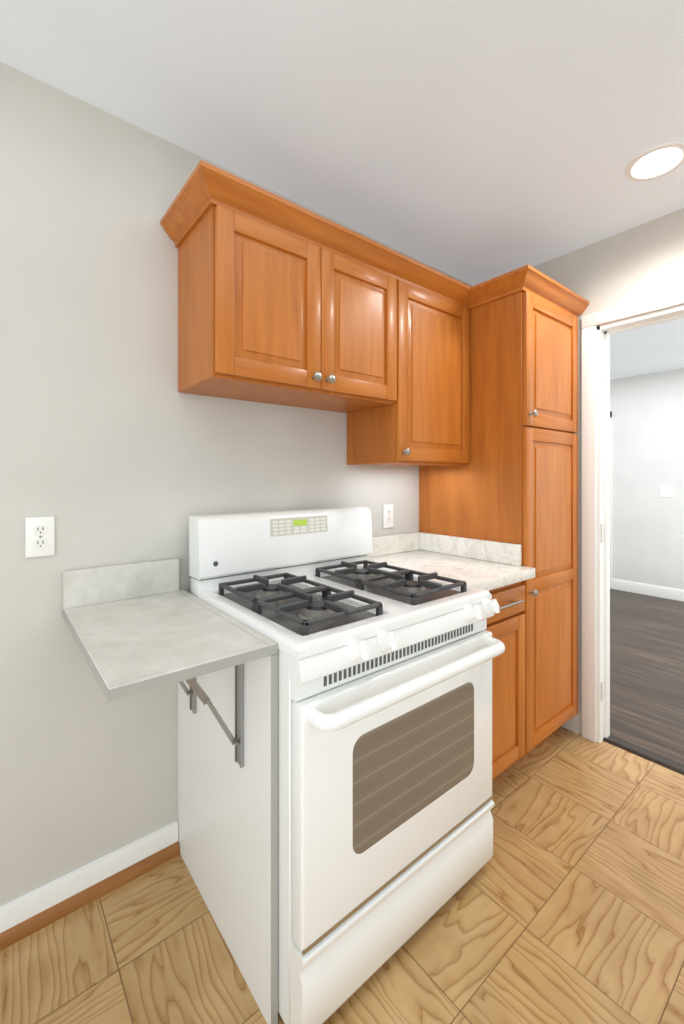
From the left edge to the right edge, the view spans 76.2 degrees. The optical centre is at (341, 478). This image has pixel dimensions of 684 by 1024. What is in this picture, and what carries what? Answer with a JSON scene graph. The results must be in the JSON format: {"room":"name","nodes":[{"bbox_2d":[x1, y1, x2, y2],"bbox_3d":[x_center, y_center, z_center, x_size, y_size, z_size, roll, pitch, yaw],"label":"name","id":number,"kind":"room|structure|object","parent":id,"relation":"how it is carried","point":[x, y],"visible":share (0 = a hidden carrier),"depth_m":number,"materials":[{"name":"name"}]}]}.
{"room":"kitchen","nodes":[
{"label":"kitchen","id":0,"kind":"room"},
{"bbox_2d":[0,62,471,905],"bbox_3d":[-0.757,0.066,1.443,4.220,2.445,0.120,0,0,-39],"label":"wall","id":1,"kind":"structure","parent":0,"point":[116,448],"depth_m":1.36,"materials":[{"name":"paint"}]},
{"bbox_2d":[25,516,54,557],"bbox_3d":[-0.874,0.169,1.263,0.070,0.115,0.008,0,0,-39],"label":"electrical outlet","id":2,"kind":"object","parent":1,"relation":"attached to","point":[39,536],"visible":1,"depth_m":1.26,"materials":[{"name":"white plastic"}]},
{"bbox_2d":[0,820,179,950],"bbox_3d":[-1.405,1.238,0.819,2.167,0.101,0.027,0,0,-39],"label":"baseboard","id":3,"kind":"structure","parent":1,"relation":"attached to","point":[33,911],"depth_m":1.30,"materials":[{"name":"white wood"}]},
{"bbox_2d":[178,205,401,412],"bbox_3d":[-0.173,-0.551,1.629,0.762,0.506,0.323,0,0,-39],"label":"upper cabinet","id":4,"kind":"object","parent":1,"relation":"attached to","point":[268,314],"depth_m":1.44,"materials":[{"name":"brown wood"}]},
{"bbox_2d":[160,160,588,317],"bbox_3d":[0.345,-0.838,1.775,1.981,0.074,0.366,0,0,-27],"label":"crown molding","id":5,"kind":"structure","parent":4,"relation":"attached to","point":[206,187],"depth_m":1.51,"materials":[{"name":"brown wood"}]},
{"bbox_2d":[383,504,393,527],"bbox_3d":[0.230,0.187,2.160,0.070,0.115,0.008,0,0,-39],"label":"electrical outlet","id":6,"kind":"object","parent":1,"relation":"attached to","point":[388,516],"visible":1,"depth_m":2.16,"materials":[{"name":"white plastic"}]},
{"bbox_2d":[347,281,469,466],"bbox_3d":[0.292,-0.433,2.007,0.556,0.742,0.323,0,0,-39],"label":"upper cabinet","id":7,"kind":"object","parent":1,"relation":"attached to","point":[431,425],"depth_m":1.88,"materials":[{"name":"brown wood"}]},
{"bbox_2d":[0,589,683,1023],"bbox_3d":[1.109,1.318,1.786,7.550,0.060,5.100,0,0,-39],"label":"floor","id":8,"kind":"structure","parent":0,"point":[564,904],"depth_m":1.25,"materials":[{"name":"wood"}]},
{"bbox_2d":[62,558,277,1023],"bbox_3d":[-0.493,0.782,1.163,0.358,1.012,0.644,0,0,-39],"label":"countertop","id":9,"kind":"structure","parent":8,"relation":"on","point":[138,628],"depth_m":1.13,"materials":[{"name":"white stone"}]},
{"bbox_2d":[189,507,504,1023],"bbox_3d":[0.013,0.708,1.433,0.766,1.160,0.746,0,0,-39],"label":"stove","id":10,"kind":"object","parent":8,"relation":"on","point":[385,826],"visible":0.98,"depth_m":1.16,"materials":[{"name":"white metal"}]},
{"bbox_2d":[419,291,577,769],"bbox_3d":[0.804,0.241,2.229,0.515,2.093,0.624,0,0,-39],"label":"pantry cabinet","id":11,"kind":"object","parent":8,"relation":"on","point":[514,480],"visible":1,"depth_m":1.98,"materials":[{"name":"brown wood"}]},
{"bbox_2d":[485,582,524,780],"bbox_3d":[0.421,0.851,1.915,0.472,0.875,0.628,0,0,-39],"label":"base cabinet","id":12,"kind":"object","parent":8,"relation":"on","point":[506,625],"visible":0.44,"depth_m":1.76,"materials":[{"name":"brown wood"}]},
{"bbox_2d":[369,532,534,590],"bbox_3d":[0.423,0.348,1.912,0.472,0.130,0.635,0,0,-39],"label":"countertop","id":13,"kind":"structure","parent":12,"relation":"on","point":[484,564],"depth_m":1.96,"materials":[{"name":"stone"}]},
{"bbox_2d":[603,735,683,774],"bbox_3d":[1.561,1.283,1.854,0.078,0.010,0.799,0,0,-39],"label":"trim","id":14,"kind":"structure","parent":8,"relation":"on","point":[648,755],"depth_m":2.02,"materials":[{"name":"brown"}]},
{"bbox_2d":[0,0,683,379],"bbox_3d":[1.109,-1.197,1.786,7.550,0.080,5.100,0,0,-39],"label":"ceiling","id":15,"kind":"structure","parent":0,"point":[472,142],"depth_m":1.34,"materials":[{"name":"paint"}]},
{"bbox_2d":[625,141,683,180],"bbox_3d":[1.149,-1.153,1.593,0.196,0.008,0.196,0,0,-39],"label":"recessed light","id":16,"kind":"object","parent":15,"relation":"in","point":[660,160],"visible":1,"depth_m":1.59,"materials":[{"name":"white"}]},
{"bbox_2d":[533,208,683,734],"bbox_3d":[1.944,0.066,1.369,0.120,2.445,3.400,0,0,-39],"label":"wall","id":17,"kind":"structure","parent":0,"point":[640,262],"depth_m":2.07,"materials":[{"name":"paint"}]},
{"bbox_2d":[582,289,683,742],"bbox_3d":[1.554,0.240,1.848,0.156,2.096,0.959,0,0,-39],"label":"door frame","id":18,"kind":"structure","parent":17,"relation":"attached to","point":[595,533],"depth_m":2.14,"materials":[{"name":"white wood"}]},
{"bbox_2d":[610,368,683,589],"bbox_3d":[4.000,0.066,4.135,0.100,2.445,4.900,0,0,-39],"label":"wall","id":19,"kind":"structure","parent":0,"point":[647,463],"depth_m":4.81,"materials":[{"name":"paint"}]},
{"bbox_2d":[610,410,611,588],"bbox_3d":[2.825,0.243,5.486,0.020,2.090,1.020,0,0,-39],"label":"door frame","id":20,"kind":"structure","parent":19,"relation":"in","point":[610,497],"depth_m":5.09,"materials":[{"name":"white wood"}]},
{"bbox_2d":[611,579,683,601],"bbox_3d":[3.955,1.229,4.098,0.014,0.118,4.898,0,0,-39],"label":"baseboard","id":21,"kind":"structure","parent":19,"relation":"attached to","point":[652,590],"depth_m":4.79,"materials":[{"name":"white wood"}]},
{"bbox_2d":[660,486,672,496],"bbox_3d":[3.485,0.143,4.683,0.008,0.116,0.116,0,0,-39],"label":"light switch","id":22,"kind":"object","parent":19,"relation":"attached to","point":[666,491],"visible":1,"depth_m":4.68,"materials":[{"name":"white plastic"}]}
]}

